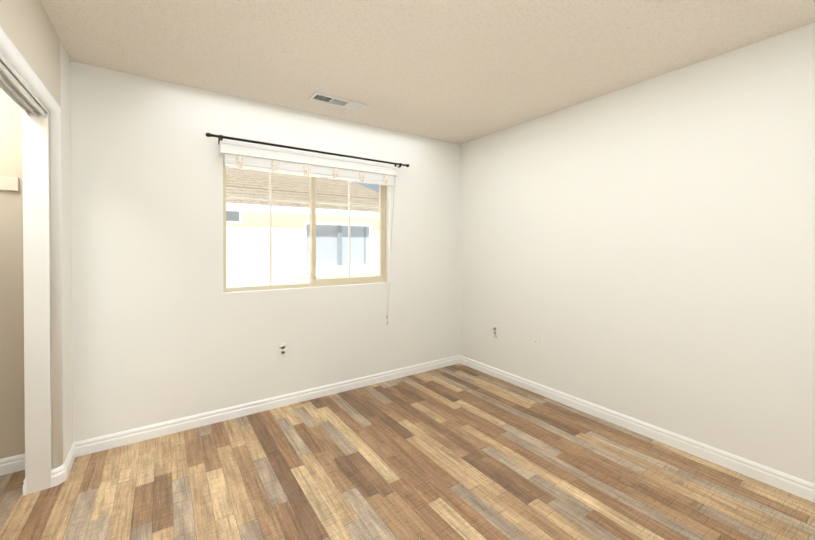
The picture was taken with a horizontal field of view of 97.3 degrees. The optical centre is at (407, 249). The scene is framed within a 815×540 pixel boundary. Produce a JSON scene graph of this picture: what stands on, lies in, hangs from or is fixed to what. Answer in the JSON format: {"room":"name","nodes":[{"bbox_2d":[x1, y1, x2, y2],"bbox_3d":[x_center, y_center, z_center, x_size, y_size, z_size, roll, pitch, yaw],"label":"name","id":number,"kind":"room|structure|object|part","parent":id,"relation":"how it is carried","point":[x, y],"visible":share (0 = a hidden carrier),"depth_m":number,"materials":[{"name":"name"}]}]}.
{"room":"empty bedroom","nodes":[
{"label":"empty bedroom","id":0,"kind":"room"},
{"bbox_2d":[0,0,72,462],"bbox_3d":[-1.058,0.073,0.610,0.133,2.440,3.780,0,1,-34],"label":"wall","id":1,"kind":"structure","parent":0,"point":[28,28],"depth_m":2.00,"materials":[{"name":"beige paint"}]},
{"bbox_2d":[0,453,25,495],"bbox_3d":[-1.370,1.250,0.407,0.620,0.090,3.780,0,1,-34],"label":"baseboard","id":2,"kind":"structure","parent":1,"relation":"attached to","point":[12,464],"depth_m":2.06,"materials":[{"name":"white wood"}]},
{"bbox_2d":[0,60,45,117],"bbox_3d":[-1.079,-0.706,0.610,0.069,0.029,3.112,0,1,-34],"label":"door track","id":3,"kind":"object","parent":1,"relation":"attached to","point":[17,92],"depth_m":1.63,"materials":[{"name":"silver metal"}]},
{"bbox_2d":[0,54,51,493],"bbox_3d":[-1.091,0.278,0.620,0.097,2.030,3.130,0,1,-34],"label":"door frame","id":4,"kind":"structure","parent":1,"relation":"attached to","point":[36,270],"depth_m":1.90,"materials":[{"name":"white paint"}]},
{"bbox_2d":[0,26,62,468],"bbox_3d":[-1.034,0.258,0.658,0.040,2.070,3.210,0,1,-34],"label":"trim","id":5,"kind":"structure","parent":1,"relation":"attached to","point":[10,53],"depth_m":1.95,"materials":[{"name":"white wood"}]},
{"bbox_2d":[51,441,78,486],"bbox_3d":[-1.970,1.237,2.077,0.025,0.090,0.283,0,1,-34],"label":"baseboard","id":6,"kind":"structure","parent":1,"relation":"attached to","point":[59,475],"depth_m":2.01,"materials":[{"name":"white wood"}]},
{"bbox_2d":[0,61,459,458],"bbox_3d":[-1.083,0.054,2.970,4.230,2.440,0.150,0,1,-34],"label":"wall","id":7,"kind":"structure","parent":0,"point":[165,327],"depth_m":2.56,"materials":[{"name":"white paint"}]},
{"bbox_2d":[73,355,458,455],"bbox_3d":[-0.755,1.229,3.105,3.168,0.090,0.013,0,1,-34],"label":"baseboard","id":8,"kind":"structure","parent":7,"relation":"attached to","point":[92,445],"depth_m":2.75,"materials":[{"name":"white wood"}]},
{"bbox_2d":[279,342,286,357],"bbox_3d":[-1.016,0.817,2.927,0.070,0.115,0.008,0,1,-34],"label":"outlet","id":9,"kind":"object","parent":7,"relation":"attached to","point":[282,349],"visible":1,"depth_m":2.92,"materials":[{"name":"white plastic"}]},
{"bbox_2d":[206,133,408,323],"bbox_3d":[-0.767,-0.070,3.118,1.740,1.557,0.252,0,1,-34],"label":"window","id":10,"kind":"structure","parent":7,"relation":"in","point":[237,159],"depth_m":3.07,"materials":[{"name":"glass"}]},
{"bbox_3d":[-0.726,-0.816,3.052,1.740,0.065,0.106,0,1,-34],"label":"curtain rod","id":11,"kind":"part","parent":10,"relation":"part of","materials":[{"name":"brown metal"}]},
{"bbox_2d":[0,363,814,539],"bbox_3d":[0.023,1.347,1.357,4.230,0.120,4.080,0,1,-34],"label":"floor","id":12,"kind":"structure","parent":0,"point":[459,451],"depth_m":1.98,"materials":[{"name":"brown wood"}]},
{"bbox_2d":[40,0,814,144],"bbox_3d":[0.023,-1.222,1.336,4.230,0.140,4.080,0,1,-34],"label":"ceiling","id":13,"kind":"structure","parent":0,"point":[459,72],"depth_m":2.05,"materials":[{"name":"paint"}]},
{"bbox_2d":[309,92,366,110],"bbox_3d":[-0.538,-1.159,2.818,0.430,0.010,0.140,0,1,-34],"label":"ceiling vent","id":14,"kind":"object","parent":13,"relation":"in","point":[331,100],"visible":0.98,"depth_m":2.81,"materials":[{"name":"white metal"}]},
{"bbox_2d":[460,22,814,483],"bbox_3d":[1.751,0.059,2.433,0.150,2.440,3.930,0,1,-34],"label":"wall","id":15,"kind":"structure","parent":0,"point":[643,251],"depth_m":2.35,"materials":[{"name":"white paint"}]},
{"bbox_2d":[492,325,497,336],"bbox_3d":[0.875,0.812,3.585,0.008,0.115,0.070,0,1,-34],"label":"outlet","id":16,"kind":"object","parent":15,"relation":"attached to","point":[494,330],"visible":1,"depth_m":3.58,"materials":[{"name":"white plastic"}]},
{"bbox_2d":[533,334,539,348],"bbox_3d":[1.140,0.815,3.189,0.016,0.115,0.070,0,1,-34],"label":"outlet","id":17,"kind":"object","parent":15,"relation":"attached to","point":[536,341],"visible":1,"depth_m":3.19,"materials":[{"name":"white plastic"}]},
{"bbox_2d":[459,355,814,502],"bbox_3d":[1.642,1.234,2.458,0.013,0.090,3.780,0,1,-34],"label":"baseboard","id":18,"kind":"structure","parent":15,"relation":"attached to","point":[799,487],"depth_m":2.35,"materials":[{"name":"white wood"}]},
{"bbox_3d":[-1.675,0.077,0.190,0.120,2.440,3.780,0,1,-34],"label":"wall","id":19,"kind":"structure","parent":0,"visible":0},
{"bbox_2d":[0,176,18,190],"bbox_3d":[-1.407,-0.374,0.369,0.530,0.098,3.780,0,1,-34],"label":"closet shelf","id":20,"kind":"object","parent":19,"relation":"attached to","point":[7,183],"visible":1,"depth_m":2.05,"materials":[{"name":"white wood"}]},
{"label":"outside","id":21,"kind":"structure","parent":0,"visible":0},
{"bbox_2d":[226,167,378,286],"bbox_3d":[-3.554,0.667,8.691,20.000,7.123,6.500,0,1,-34],"label":"window glass","id":22,"kind":"structure","parent":21,"point":[245,222],"depth_m":6.37,"materials":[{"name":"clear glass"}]}
]}

